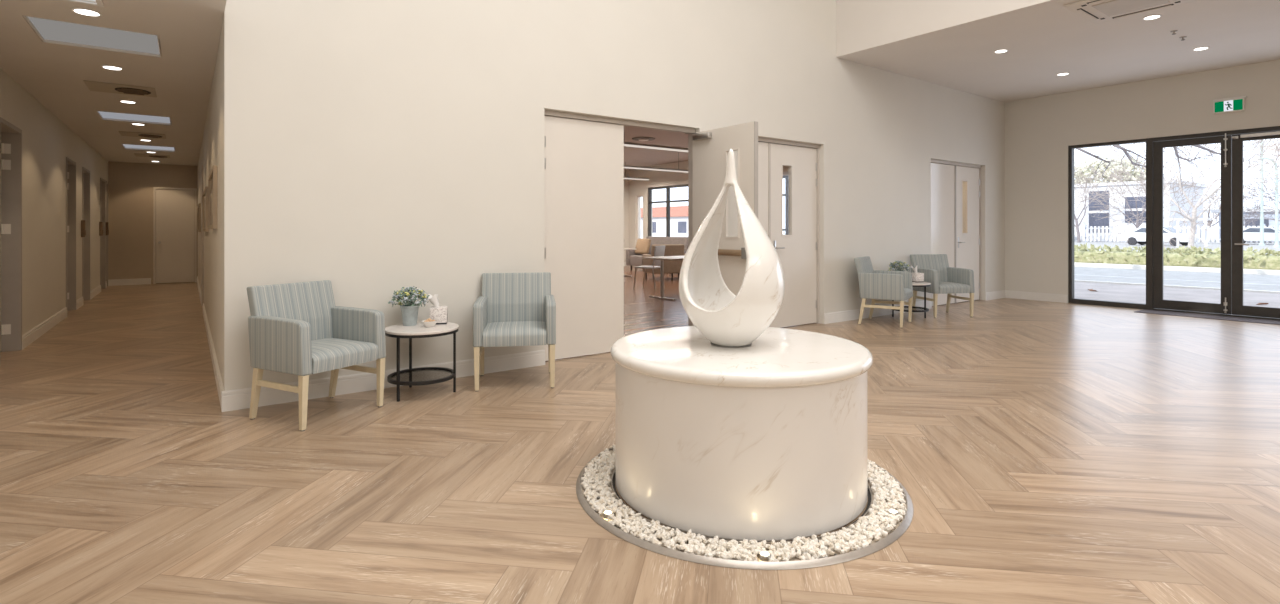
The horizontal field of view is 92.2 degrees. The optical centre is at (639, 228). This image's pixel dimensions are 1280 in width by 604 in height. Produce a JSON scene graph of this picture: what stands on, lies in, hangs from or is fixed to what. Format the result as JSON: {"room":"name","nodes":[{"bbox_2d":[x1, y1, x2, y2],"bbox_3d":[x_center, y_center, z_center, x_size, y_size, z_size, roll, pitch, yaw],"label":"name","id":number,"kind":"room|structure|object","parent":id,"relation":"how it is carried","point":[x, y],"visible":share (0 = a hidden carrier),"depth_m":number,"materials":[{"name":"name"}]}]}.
{"room":"entrance lobby","nodes":[
{"label":"entrance lobby","id":0,"kind":"room"},
{"bbox_2d":[0,68,107,334],"bbox_3d":[-5.160,-1.780,4.521,0.250,6.000,21.400,0,0,-36],"label":"wall","id":1,"kind":"structure","parent":0,"point":[47,142],"depth_m":7.38,"materials":[{"name":"paint"}]},
{"bbox_2d":[0,117,21,351],"bbox_3d":[-6.061,0.110,5.783,0.227,2.220,0.940,0,0,-36],"label":"door","id":2,"kind":"structure","parent":1,"relation":"in","point":[10,135],"depth_m":6.15,"materials":[{"name":"paint"}]},
{"bbox_2d":[22,280,108,349],"bbox_3d":[-5.053,1.153,4.599,0.016,0.135,21.400,0,0,-36],"label":"baseboard","id":3,"kind":"structure","parent":1,"relation":"attached to","point":[42,328],"depth_m":7.46,"materials":[{"name":"paint"}]},
{"bbox_2d":[66,157,75,310],"bbox_3d":[-8.325,0.110,8.859,0.227,2.220,0.900,0,0,-36],"label":"door","id":4,"kind":"structure","parent":1,"relation":"in","point":[70,164],"depth_m":9.22,"materials":[{"name":"paint"}]},
{"bbox_2d":[81,220,85,236],"bbox_3d":[-8.879,-0.005,9.830,0.055,0.270,0.090,0,0,-36],"label":"wall plaque","id":5,"kind":"object","parent":1,"relation":"attached to","point":[83,222],"visible":1,"depth_m":9.80,"materials":[{"name":"brown wood"}]},
{"bbox_2d":[82,167,89,299],"bbox_3d":[-9.322,0.110,10.212,0.227,2.220,0.900,0,0,-36],"label":"door","id":6,"kind":"structure","parent":1,"relation":"in","point":[85,172],"depth_m":10.58,"materials":[{"name":"paint"}]},
{"bbox_2d":[99,222,102,235],"bbox_3d":[-10.385,-0.005,11.875,0.055,0.270,0.090,0,0,-36],"label":"wall plaque","id":7,"kind":"object","parent":1,"relation":"attached to","point":[100,223],"visible":1,"depth_m":11.84,"materials":[{"name":"brown wood"}]},
{"bbox_2d":[100,178,105,288],"bbox_3d":[-10.825,0.110,12.253,0.227,2.220,0.870,0,0,-36],"label":"door","id":8,"kind":"structure","parent":1,"relation":"in","point":[102,181],"depth_m":12.62,"materials":[{"name":"paint"}]},
{"bbox_2d":[106,181,107,286],"bbox_3d":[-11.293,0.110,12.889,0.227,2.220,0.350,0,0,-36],"label":"door","id":9,"kind":"structure","parent":1,"relation":"in","point":[106,181],"depth_m":13.03,"materials":[{"name":"paint"}]},
{"bbox_2d":[106,222,108,234],"bbox_3d":[-11.031,-0.005,12.753,0.055,0.270,0.090,0,0,-36],"label":"wall plaque","id":10,"kind":"object","parent":1,"relation":"attached to","point":[107,223],"visible":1,"depth_m":12.72,"materials":[{"name":"brown wood"}]},
{"bbox_2d":[0,0,226,165],"bbox_3d":[-6.924,-3.015,8.438,1.555,3.130,13.000,0,0,-36],"label":"ceiling","id":11,"kind":"structure","parent":0,"point":[189,31],"depth_m":5.60,"materials":[{"name":"paint"}]},
{"bbox_2d":[62,0,103,6],"bbox_3d":[-3.476,-1.442,3.675,0.380,0.013,0.500,0,0,-36],"label":"ceiling vent","id":12,"kind":"object","parent":11,"relation":"in","point":[99,3],"visible":1,"depth_m":3.90,"materials":[{"name":"plastic"}]},
{"bbox_2d":[71,8,102,16],"bbox_3d":[-3.692,-1.446,4.112,0.160,0.008,0.160,0,0,-36],"label":"recessed light","id":13,"kind":"object","parent":11,"relation":"in","point":[82,11],"visible":1,"depth_m":4.11,"materials":[{"name":"paint"}]},
{"bbox_2d":[23,15,161,57],"bbox_3d":[-4.120,-1.515,4.697,0.727,0.130,0.742,0,0,-36],"label":"skylight","id":14,"kind":"object","parent":11,"relation":"attached to","point":[48,30],"visible":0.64,"depth_m":4.74,"materials":[{"name":"paint"}]},
{"bbox_2d":[101,65,123,70],"bbox_3d":[-4.736,-1.446,5.529,0.160,0.008,0.160,0,0,-36],"label":"recessed light","id":15,"kind":"object","parent":11,"relation":"in","point":[109,67],"visible":1,"depth_m":5.51,"materials":[{"name":"paint"}]},
{"bbox_2d":[83,80,156,96],"bbox_3d":[-5.352,-1.438,6.366,0.550,0.023,0.520,0,0,-36],"label":"ceiling vent","id":16,"kind":"object","parent":11,"relation":"in","point":[92,85],"visible":1,"depth_m":6.30,"materials":[{"name":"plastic"}]},
{"bbox_2d":[119,100,136,103],"bbox_3d":[-5.826,-1.446,7.011,0.160,0.008,0.160,0,0,-36],"label":"recessed light","id":17,"kind":"object","parent":11,"relation":"in","point":[122,101],"visible":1,"depth_m":6.98,"materials":[{"name":"paint"}]},
{"bbox_2d":[96,111,170,124],"bbox_3d":[-6.610,-1.515,8.079,0.727,0.130,0.742,0,0,-36],"label":"skylight","id":18,"kind":"object","parent":11,"relation":"attached to","point":[114,116],"visible":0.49,"depth_m":8.18,"materials":[{"name":"glass"}]},
{"bbox_2d":[118,131,165,138],"bbox_3d":[-7.635,-1.438,9.467,0.550,0.023,0.520,0,0,-36],"label":"ceiling vent","id":19,"kind":"object","parent":11,"relation":"in","point":[123,133],"visible":1,"depth_m":9.40,"materials":[{"name":"plastic"}]},
{"bbox_2d":[122,144,174,151],"bbox_3d":[-8.789,-1.515,11.038,0.727,0.130,0.792,0,0,-36],"label":"skylight","id":20,"kind":"object","parent":11,"relation":"attached to","point":[126,146],"visible":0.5,"depth_m":11.12,"materials":[{"name":"glass"}]},
{"bbox_2d":[134,153,169,157],"bbox_3d":[-9.621,-1.438,12.164,0.550,0.023,0.520,0,0,-36],"label":"ceiling vent","id":21,"kind":"object","parent":11,"relation":"in","point":[135,154],"visible":1,"depth_m":12.07,"materials":[{"name":"plastic"}]},
{"bbox_2d":[108,161,197,283],"bbox_3d":[-10.845,-0.480,13.734,1.840,3.400,0.180,0,0,-36],"label":"wall","id":22,"kind":"structure","parent":0,"point":[130,185],"depth_m":13.49,"materials":[{"name":"paint"}]},
{"bbox_2d":[109,278,150,285],"bbox_3d":[-11.109,1.153,13.418,0.720,0.135,0.016,0,0,-36],"label":"baseboard","id":23,"kind":"structure","parent":22,"relation":"attached to","point":[140,281],"depth_m":13.40,"materials":[{"name":"paint"}]},
{"bbox_2d":[153,187,196,283],"bbox_3d":[-10.487,0.145,13.905,0.780,2.150,0.170,0,0,-36],"label":"door","id":24,"kind":"structure","parent":22,"relation":"in","point":[173,208],"depth_m":13.88,"materials":[{"name":"paint"}]},
{"bbox_2d":[198,24,222,382],"bbox_3d":[-6.461,-0.480,9.226,0.125,3.400,12.280,0,0,-36],"label":"wall","id":25,"kind":"structure","parent":0,"point":[211,151],"depth_m":5.59,"materials":[{"name":"paint"}]},
{"bbox_2d":[198,203,200,231],"bbox_3d":[-8.089,-0.200,11.305,0.029,0.500,1.400,0,0,-36],"label":"framed picture","id":26,"kind":"object","parent":25,"relation":"attached to","point":[199,204],"visible":1,"depth_m":10.74},
{"bbox_2d":[202,162,203,304],"bbox_3d":[-6.625,0.120,9.434,0.132,2.200,0.950,0,0,-36],"label":"door","id":27,"kind":"structure","parent":25,"relation":"in","point":[203,162],"depth_m":9.75,"materials":[{"name":"wood"}]},
{"bbox_2d":[203,186,208,231],"bbox_3d":[-5.391,-0.225,7.641,0.029,0.510,1.700,0,0,-36],"label":"framed picture","id":28,"kind":"object","parent":25,"relation":"attached to","point":[205,192],"visible":0.91,"depth_m":7.58},
{"bbox_2d":[204,193,205,228],"bbox_3d":[-5.388,-0.225,7.644,0.008,0.440,1.630,0,0,-36],"label":"print","id":29,"kind":"object","parent":28,"relation":"attached to","point":[204,193],"depth_m":7.65},
{"bbox_2d":[197,276,223,410],"bbox_3d":[-6.473,1.153,9.124,0.016,0.135,12.430,0,0,-36],"label":"baseboard","id":30,"kind":"structure","parent":25,"relation":"attached to","point":[220,388],"depth_m":5.54,"materials":[{"name":"paint"}]},
{"bbox_2d":[208,165,216,228],"bbox_3d":[-3.870,-0.260,5.576,0.029,0.520,1.330,0,0,-36],"label":"framed picture","id":31,"kind":"object","parent":25,"relation":"attached to","point":[212,178],"visible":0.97,"depth_m":5.34},
{"bbox_2d":[210,175,212,224],"bbox_3d":[-3.868,-0.260,5.578,0.008,0.450,1.260,0,0,-36],"label":"print","id":32,"kind":"object","parent":31,"relation":"attached to","point":[211,176],"depth_m":5.77},
{"bbox_2d":[223,0,1004,390],"bbox_3d":[1.802,-1.780,7.592,11.495,6.000,0.150,0,0,-36],"label":"wall","id":33,"kind":"structure","parent":0,"point":[373,149],"depth_m":5.19,"materials":[{"name":"paint"}]},
{"bbox_2d":[222,290,1004,411],"bbox_3d":[1.845,1.153,7.520,11.511,0.135,0.016,0,0,-36],"label":"baseboard","id":34,"kind":"structure","parent":33,"relation":"attached to","point":[238,399],"depth_m":4.84,"materials":[{"name":"paint"}]},
{"bbox_2d":[544,110,757,360],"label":"door","id":35,"kind":"structure","parent":33,"relation":"in","point":[584,154],"depth_m":5.96,"materials":[{"name":"wood"}]},
{"bbox_2d":[730,137,818,327],"bbox_3d":[1.560,0.067,7.427,1.863,2.307,0.118,0,0,-36],"label":"door","id":36,"kind":"structure","parent":33,"relation":"in","point":[797,251],"depth_m":7.70,"materials":[{"name":"wood"}]},
{"bbox_2d":[931,159,980,305],"bbox_3d":[5.128,0.067,10.054,1.774,2.307,0.118,0,0,-36],"label":"door","id":37,"kind":"structure","parent":33,"relation":"in","point":[963,250],"depth_m":10.12,"materials":[{"name":"wood"}]},
{"bbox_2d":[624,168,628,261],"bbox_3d":[-4.984,-0.480,16.914,11.370,3.400,0.150,0,0,-36],"label":"wall","id":38,"kind":"structure","parent":0,"point":[626,181],"depth_m":20.16,"materials":[{"name":"paint"}]},
{"bbox_2d":[0,266,1279,603],"bbox_3d":[-0.027,1.278,8.301,13.700,0.124,21.800,0,0,-36],"label":"floor","id":39,"kind":"structure","parent":0,"point":[1043,452],"depth_m":3.07,"materials":[{"name":"brown wood"}]},
{"bbox_2d":[247,280,385,430],"bbox_3d":[-2.144,0.795,4.095,0.624,0.851,0.616,0,0,27],"label":"armchair","id":40,"kind":"object","parent":39,"relation":"on","point":[299,329],"visible":1,"depth_m":4.01,"materials":[{"name":"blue fabric"}]},
{"bbox_2d":[385,322,458,401],"bbox_3d":[-1.617,0.973,4.572,0.524,0.494,0.524,0,0,-36],"label":"side table","id":41,"kind":"object","parent":39,"relation":"on","point":[398,331],"visible":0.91,"depth_m":4.45,"materials":[{"name":"stone"}]},
{"bbox_2d":[388,286,429,325],"bbox_3d":[-1.744,0.579,4.641,0.292,0.292,0.259,0,0,19],"label":"potted flowers","id":42,"kind":"object","parent":41,"relation":"on","point":[409,311],"visible":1,"depth_m":4.61,"materials":[{"name":"green plant"}]},
{"bbox_2d":[422,318,436,326],"bbox_3d":[-1.563,0.695,4.574,0.112,0.062,0.112,0,0,-36],"label":"bowl","id":43,"kind":"object","parent":41,"relation":"on","point":[427,323],"visible":1,"depth_m":4.54,"materials":[{"name":"white ceramic"}]},
{"bbox_2d":[428,294,447,323],"bbox_3d":[-1.565,0.612,4.736,0.162,0.228,0.126,0,0,-14],"label":"tissue box","id":44,"kind":"object","parent":41,"relation":"on","point":[439,313],"visible":0.85,"depth_m":4.69,"materials":[{"name":"white paper"}]},
{"bbox_2d":[473,272,555,391],"bbox_3d":[-0.995,0.795,4.941,0.616,0.851,0.624,0,0,-10],"label":"armchair","id":45,"kind":"object","parent":39,"relation":"on","point":[512,309],"visible":1,"depth_m":5.07,"materials":[{"name":"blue fabric"}]},
{"bbox_2d":[624,248,636,276],"bbox_3d":[-0.815,0.860,15.358,0.840,0.720,1.500,0,0,29],"label":"dining table","id":46,"kind":"object","parent":39,"relation":"on","point":[624,248],"visible":0.09,"depth_m":15.77,"materials":[{"name":"laminate"}]},
{"bbox_2d":[633,246,664,289],"bbox_3d":[0.189,0.779,12.484,0.527,0.885,0.440,0,0,29],"label":"dining chair","id":47,"kind":"object","parent":39,"relation":"on","point":[659,250],"visible":0.77,"depth_m":12.35,"materials":[{"name":"brown wood"}]},
{"bbox_2d":[626,236,687,269],"bbox_3d":[0.513,0.722,17.702,0.859,0.996,2.000,0,0,-36],"label":"sofa","id":48,"kind":"object","parent":39,"relation":"on","point":[632,259],"visible":0.27,"depth_m":17.93,"materials":[{"name":"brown fabric"}]},
{"bbox_2d":[635,238,650,253],"bbox_3d":[0.084,0.504,18.094,0.480,0.446,0.255,0,0,39],"label":"cushion","id":49,"kind":"object","parent":48,"relation":"on","point":[642,245],"visible":1,"depth_m":18.00,"materials":[{"name":"fabric"}]},
{"bbox_2d":[642,244,683,277],"bbox_3d":[0.570,0.792,14.978,0.840,0.855,0.817,0,0,-16],"label":"lounge chair","id":50,"kind":"object","parent":39,"relation":"on","point":[674,266],"visible":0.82,"depth_m":14.65,"materials":[{"name":"beige fabric"}]},
{"bbox_2d":[642,256,684,300],"bbox_3d":[0.886,0.860,11.109,1.500,0.720,0.840,0,0,-36],"label":"dining table","id":51,"kind":"object","parent":39,"relation":"on","point":[661,258],"visible":0.52,"depth_m":10.72,"materials":[{"name":"laminate"}]},
{"bbox_2d":[610,326,872,541],"bbox_3d":[0.472,0.886,2.980,1.228,0.659,1.228,0,0,-36],"label":"plinth","id":52,"kind":"object","parent":39,"relation":"on","point":[767,439],"visible":0.92,"depth_m":2.46,"materials":[{"name":"white stone"}]},
{"bbox_2d":[679,149,784,347],"bbox_3d":[0.441,0.087,2.979,0.485,0.941,0.504,0,0,-36],"label":"sculpture","id":53,"kind":"object","parent":52,"relation":"on","point":[726,319],"visible":1,"depth_m":2.87,"materials":[{"name":"beige stone"}]},
{"bbox_2d":[576,446,912,569],"bbox_3d":[0.472,1.211,2.980,1.556,0.017,1.556,0,0,-36],"label":"tray","id":54,"kind":"object","parent":39,"relation":"on","point":[902,526],"visible":0.3,"depth_m":2.36,"materials":[{"name":"metal"}]},
{"bbox_2d":[603,510,612,518],"bbox_3d":[-0.135,1.198,2.588,0.042,0.025,0.042,0,0,-36],"label":"spotlight","id":55,"kind":"object","parent":54,"relation":"on","point":[606,513],"visible":0.88,"depth_m":2.58,"materials":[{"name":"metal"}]},
{"bbox_2d":[581,444,906,561],"bbox_3d":[0.466,1.203,2.977,1.508,0.051,1.497,0,0,-36],"label":"gravel","id":56,"kind":"object","parent":54,"relation":"in","point":[596,478],"visible":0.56,"depth_m":2.44,"materials":[{"name":"white gravel"}]},
{"bbox_2d":[759,551,770,561],"bbox_3d":[0.458,1.198,2.258,0.042,0.025,0.042,0,0,-36],"label":"spotlight","id":57,"kind":"object","parent":54,"relation":"on","point":[764,556],"visible":1,"depth_m":2.25,"materials":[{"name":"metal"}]},
{"bbox_2d":[888,509,898,514],"bbox_3d":[1.068,1.198,2.598,0.042,0.025,0.042,0,0,-36],"label":"spotlight","id":58,"kind":"object","parent":54,"relation":"on","point":[890,511],"visible":0.74,"depth_m":2.59,"materials":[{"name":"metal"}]},
{"bbox_2d":[854,256,912,327],"bbox_3d":[3.160,0.795,7.971,0.624,0.851,0.616,0,0,34],"label":"armchair","id":59,"kind":"object","parent":39,"relation":"on","point":[873,284],"visible":1,"depth_m":7.78,"materials":[{"name":"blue fabric"}]},
{"bbox_2d":[891,282,930,317],"bbox_3d":[3.670,0.973,8.390,0.524,0.494,0.524,0,0,-36],"label":"side table","id":60,"kind":"object","parent":39,"relation":"on","point":[914,284],"visible":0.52,"depth_m":8.36,"materials":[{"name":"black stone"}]},
{"bbox_2d":[888,260,909,270],"bbox_3d":[3.582,0.579,8.525,0.292,0.292,0.259,0,0,19],"label":"potted flowers","id":61,"kind":"object","parent":60,"relation":"on","point":[900,265],"visible":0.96,"depth_m":8.51,"materials":[{"name":"green plant"}]},
{"bbox_2d":[911,265,923,281],"bbox_3d":[3.783,0.612,8.444,0.162,0.228,0.126,0,0,-14],"label":"tissue box","id":62,"kind":"object","parent":60,"relation":"on","point":[916,276],"visible":0.92,"depth_m":8.40,"materials":[{"name":"white paper"}]},
{"bbox_2d":[910,254,974,317],"bbox_3d":[4.271,0.795,8.744,0.616,0.851,0.624,0,0,-10],"label":"armchair","id":63,"kind":"object","parent":39,"relation":"on","point":[944,279],"visible":0.91,"depth_m":8.67,"materials":[{"name":"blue fabric"}]},
{"bbox_2d":[1135,309,1279,324],"bbox_3d":[8.090,1.216,8.273,0.480,0.008,2.230,0,0,-36],"label":"entrance mat","id":64,"kind":"object","parent":39,"relation":"on","point":[1206,316],"visible":1,"depth_m":8.53,"materials":[{"name":"black carpet"}]},
{"bbox_2d":[624,126,687,168],"bbox_3d":[-1.566,-2.040,12.271,11.370,0.120,11.380,0,0,-36],"label":"ceiling","id":65,"kind":"structure","parent":0,"point":[633,156],"depth_m":15.15,"materials":[{"name":"paint"}]},
{"bbox_2d":[624,162,648,179],"bbox_3d":[-1.256,-1.725,17.517,3.750,0.506,0.078,0,0,-36],"label":"linear pendant","id":66,"kind":"object","parent":65,"relation":"hanging from","point":[625,177],"visible":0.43,"depth_m":18.30,"materials":[{"name":"metal"}]},
{"bbox_2d":[632,137,654,140],"bbox_3d":[0.079,-1.957,13.470,0.520,0.044,0.520,0,0,-36],"label":"ceiling vent","id":67,"kind":"object","parent":65,"relation":"in","point":[634,138],"visible":1,"depth_m":13.36,"materials":[{"name":"metal"}]},
{"bbox_2d":[624,142,687,151],"bbox_3d":[1.216,-1.725,12.010,6.200,0.506,0.078,0,0,-36],"label":"linear pendant","id":68,"kind":"object","parent":65,"relation":"hanging from","point":[628,144],"visible":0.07,"depth_m":11.28,"materials":[{"name":"metal"}]},
{"bbox_2d":[624,152,687,172],"bbox_3d":[-0.067,-1.725,15.101,4.800,0.506,0.078,0,0,-36],"label":"linear pendant","id":69,"kind":"object","parent":65,"relation":"hanging from","point":[625,166],"visible":0.3,"depth_m":15.46,"materials":[{"name":"metal"}]},
{"bbox_2d":[624,167,687,172],"bbox_3d":[-0.067,-1.486,15.101,4.780,0.028,0.078,0,0,-36],"label":"diffuser","id":70,"kind":"object","parent":69,"relation":"attached to","point":[643,168],"depth_m":15.50,"materials":[{"name":"white plastic"}]},
{"bbox_2d":[629,60,1279,294],"bbox_3d":[5.752,-1.780,12.090,0.200,6.000,20.650,0,0,-36],"label":"wall","id":71,"kind":"structure","parent":0,"point":[1039,131],"depth_m":10.19,"materials":[{"name":"paint"}]},
{"bbox_2d":[637,195,642,238],"bbox_3d":[0.043,-0.110,19.801,0.090,1.960,0.400,0,0,-36],"label":"window","id":72,"kind":"structure","parent":71,"relation":"in","point":[638,196],"depth_m":19.91,"materials":[{"name":"paint"}]},
{"bbox_2d":[648,184,687,236],"bbox_3d":[0.973,-0.215,18.537,0.090,2.170,2.300,0,0,-36],"label":"window","id":73,"kind":"structure","parent":71,"relation":"in","point":[667,188],"depth_m":18.69,"materials":[{"name":"metal"}]},
{"bbox_2d":[783,175,787,234],"bbox_3d":[3.197,-0.215,15.517,0.090,2.170,4.000,0,0,-36],"label":"window","id":74,"kind":"structure","parent":71,"relation":"in","point":[786,176],"depth_m":14.96,"materials":[{"name":"glass"}]},
{"bbox_2d":[1005,290,1067,302],"bbox_3d":[9.127,1.153,7.323,0.016,0.135,8.970,0,0,-36],"label":"baseboard","id":75,"kind":"structure","parent":71,"relation":"attached to","point":[1062,298],"depth_m":10.51,"materials":[{"name":"paint"}]},
{"bbox_2d":[1068,138,1152,309],"bbox_3d":[7.440,-0.076,9.755,0.110,2.593,1.098,0,0,-36],"label":"window","id":76,"kind":"structure","parent":71,"relation":"in","point":[1149,141],"depth_m":9.57,"materials":[{"name":"metal"}]},
{"bbox_2d":[1153,126,1279,320],"bbox_3d":[8.322,-0.076,8.515,0.161,2.592,1.945,0,0,-36],"label":"door","id":77,"kind":"structure","parent":71,"relation":"in","point":[1231,141],"depth_m":8.64,"materials":[{"name":"metal"}]},
{"bbox_2d":[1213,96,1246,113],"bbox_3d":[8.190,-1.724,8.560,0.055,0.197,0.340,0,0,-36],"label":"exit sign","id":78,"kind":"object","parent":71,"relation":"attached to","point":[1233,104],"visible":1,"depth_m":8.54,"materials":[{"name":"paint"}]},
{"bbox_2d":[836,0,1279,101],"bbox_3d":[7.181,-3.415,5.890,4.850,2.330,8.970,0,0,-36],"label":"ceiling","id":79,"kind":"structure","parent":0,"point":[953,44],"depth_m":7.55,"materials":[{"name":"paint"}]},
{"bbox_2d":[994,49,1007,52],"bbox_3d":[4.562,-2.246,7.786,0.160,0.008,0.160,0,0,-36],"label":"recessed light","id":80,"kind":"object","parent":79,"relation":"in","point":[1000,50],"visible":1,"depth_m":7.79,"materials":[{"name":"paint"}]},
{"bbox_2d":[1064,0,1197,23],"bbox_3d":[4.852,-2.232,6.093,0.860,0.033,0.860,0,0,-36],"label":"air conditioning unit","id":81,"kind":"object","parent":79,"relation":"attached to","point":[1095,11],"visible":1,"depth_m":6.17,"materials":[{"name":"paint"}]},
{"bbox_2d":[1092,0,1169,16],"bbox_3d":[4.852,-2.224,6.093,0.500,0.008,0.500,0,0,-36],"label":"return grille","id":82,"kind":"object","parent":81,"relation":"attached to","point":[1109,8],"depth_m":6.12,"materials":[{"name":"plastic"}]},
{"bbox_2d":[1142,14,1161,19],"bbox_3d":[5.434,-2.246,6.538,0.160,0.008,0.160,0,0,-36],"label":"recessed light","id":83,"kind":"object","parent":79,"relation":"in","point":[1151,17],"visible":1,"depth_m":6.54,"materials":[{"name":"paint"}]},
{"bbox_2d":[1193,47,1209,50],"bbox_3d":[6.990,-2.246,7.676,0.160,0.008,0.160,0,0,-36],"label":"recessed light","id":84,"kind":"object","parent":79,"relation":"in","point":[1198,48],"visible":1,"depth_m":7.66,"materials":[{"name":"paint"}]},
{"label":"outside","id":85,"kind":"structure","parent":0,"visible":0},
{"bbox_2d":[1074,281,1279,307],"bbox_3d":[-0.142,1.350,24.732,5.300,0.200,180.000,0,0,-36],"label":"ground","id":86,"kind":"structure","parent":85,"point":[1104,291],"depth_m":11.76,"materials":[{"name":"concrete"}]},
{"bbox_2d":[1077,144,1251,192],"bbox_3d":[10.682,-1.948,15.052,6.076,6.424,1.164,0,0,41],"label":"bare tree","id":87,"kind":"object","parent":86,"relation":"on","point":[1127,154],"visible":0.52,"depth_m":14.38,"materials":[{"name":"grey plant"}]},
{"bbox_2d":[1074,280,1279,293],"bbox_3d":[1.952,1.250,26.274,0.200,0.060,180.000,0,0,-36],"label":"kerb","id":88,"kind":"object","parent":86,"relation":"on","point":[1177,286],"depth_m":13.13,"materials":[{"name":"concrete"}]},
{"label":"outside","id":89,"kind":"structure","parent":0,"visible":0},
{"bbox_2d":[1074,267,1279,290],"bbox_3d":[4.971,1.380,28.497,7.400,0.200,180.000,0,0,-36],"label":"ground","id":90,"kind":"structure","parent":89,"point":[1139,275],"depth_m":16.26,"materials":[{"name":"grey asphalt"}]},
{"bbox_2d":[1074,262,1279,274],"bbox_3d":[7.830,1.215,30.602,0.300,0.130,180.000,0,0,-36],"label":"kerb","id":91,"kind":"object","parent":90,"relation":"on","point":[1095,265],"depth_m":18.76,"materials":[{"name":"concrete"}]},
{"bbox_2d":[1074,274,1279,285],"bbox_3d":[4.226,1.276,27.949,0.150,0.004,180.000,0,0,-36],"label":"road marking","id":92,"kind":"object","parent":90,"relation":"on","point":[1074,274],"depth_m":15.54,"materials":[{"name":"white paint"}]},
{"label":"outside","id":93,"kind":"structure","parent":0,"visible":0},
{"bbox_2d":[783,234,1279,254],"bbox_3d":[47.811,1.380,60.041,91.800,0.200,180.000,0,0,-36],"label":"ground","id":94,"kind":"structure","parent":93,"point":[1121,245],"depth_m":47.78,"materials":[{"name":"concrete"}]},
{"bbox_2d":[641,206,687,238],"bbox_3d":[4.351,-0.920,85.165,11.200,4.400,25.000,0,0,-36],"label":"building","id":95,"kind":"structure","parent":94,"relation":"on","point":[678,215],"depth_m":78.72,"materials":[{"name":"paint"}]},
{"bbox_2d":[1074,162,1111,242],"bbox_3d":[40.880,-2.557,59.593,7.378,7.703,7.261,0,0,18],"label":"bare tree","id":96,"kind":"object","parent":94,"relation":"on","point":[1085,178],"visible":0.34,"depth_m":58.07,"materials":[{"name":"grey plant"}]},
{"bbox_2d":[1074,154,1145,183],"bbox_3d":[61.487,-4.425,81.620,11.042,11.439,11.046,0,0,-36],"label":"evergreen tree","id":97,"kind":"object","parent":94,"relation":"on","point":[1087,170],"visible":0.27,"depth_m":79.69,"materials":[{"name":"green plant"}]},
{"bbox_2d":[1074,179,1207,242],"bbox_3d":[44.557,-1.670,74.410,12.600,5.900,33.600,0,0,-36],"label":"building","id":98,"kind":"structure","parent":94,"relation":"on","point":[1088,220],"depth_m":61.13,"materials":[{"name":"white paint"}]},
{"bbox_2d":[1076,157,1214,243],"bbox_3d":[42.760,-2.545,52.828,9.297,7.702,7.505,0,0,38],"label":"bare tree","id":99,"kind":"object","parent":94,"relation":"on","point":[1138,223],"visible":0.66,"depth_m":52.80,"materials":[{"name":"grey plant"}]},
{"bbox_2d":[1120,227,1198,245],"bbox_3d":[40.061,0.551,47.629,1.780,1.458,4.382,0,0,-28],"label":"car","id":100,"kind":"object","parent":94,"relation":"on","point":[1138,235],"visible":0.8,"depth_m":47.32,"materials":[{"name":"white paint"}]},
{"bbox_2d":[1074,224,1279,243],"bbox_3d":[45.473,0.430,59.810,0.160,1.700,38.400,0,0,-36],"label":"fence","id":101,"kind":"object","parent":94,"relation":"on","point":[1085,237],"visible":0.26,"depth_m":58.59,"materials":[{"name":"white wood"}]},
{"bbox_2d":[1086,138,1279,248],"bbox_3d":[38.715,-3.129,41.662,12.716,11.457,13.599,0,0,-36],"label":"bare tree","id":102,"kind":"object","parent":94,"relation":"on","point":[1195,217],"visible":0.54,"depth_m":42.47,"materials":[{"name":"grey plant"}]},
{"bbox_2d":[1166,218,1214,246],"bbox_3d":[39.461,0.255,44.205,0.240,2.050,2.600,0,0,-44],"label":"frame","id":103,"kind":"object","parent":94,"relation":"on","point":[1167,219],"visible":0.62,"depth_m":44.37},
{"bbox_2d":[1204,184,1264,227],"bbox_3d":[70.879,-2.276,77.218,10.417,7.146,10.084,0,0,-36],"label":"bare tree","id":104,"kind":"object","parent":94,"relation":"on","point":[1206,195],"visible":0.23,"depth_m":76.36,"materials":[{"name":"grey plant"}]},
{"bbox_2d":[1211,208,1279,241],"bbox_3d":[68.535,-0.370,60.398,9.000,3.300,17.000,0,0,-36],"label":"building","id":105,"kind":"structure","parent":94,"relation":"on","point":[1267,223],"depth_m":62.11,"materials":[{"name":"white paint"}]},
{"bbox_2d":[1243,171,1279,226],"bbox_3d":[57.995,-2.379,54.405,9.606,7.343,10.189,0,0,-36],"label":"bare tree","id":106,"kind":"object","parent":94,"relation":"on","point":[1266,191],"visible":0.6,"depth_m":56.16,"materials":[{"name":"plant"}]},
{"bbox_2d":[1243,227,1279,242],"bbox_3d":[50.663,0.551,50.096,1.780,1.458,4.382,0,0,-41],"label":"car","id":107,"kind":"object","parent":94,"relation":"on","point":[1249,233],"visible":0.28,"depth_m":49.72,"materials":[{"name":"white paint"}]},
{"bbox_2d":[1259,142,1264,245],"bbox_3d":[47.395,-3.470,46.944,0.360,9.500,0.600,0,0,-36],"label":"pole","id":108,"kind":"object","parent":94,"relation":"on","point":[1261,243],"visible":0.66,"depth_m":46.88,"materials":[{"name":"white metal"}]},
{"bbox_2d":[1253,157,1279,247],"bbox_3d":[43.224,-1.854,42.491,0.360,6.267,1.326,0,0,-36],"label":"pole","id":109,"kind":"object","parent":94,"relation":"on","point":[1276,243],"visible":0.78,"depth_m":42.05,"materials":[{"name":"white metal"}]},
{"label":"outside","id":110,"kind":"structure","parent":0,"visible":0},
{"bbox_3d":[9.400,1.360,31.758,3.600,0.200,180.000,0,0,-36],"label":"ground","id":111,"kind":"structure","parent":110,"visible":0},
{"bbox_2d":[1074,242,1279,269],"bbox_3d":[17.678,0.924,20.488,2.612,0.900,36.224,0,0,-36],"label":"hedge","id":112,"kind":"object","parent":111,"relation":"on","point":[1181,256],"visible":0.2,"depth_m":19.94,"materials":[{"name":"green plant"}]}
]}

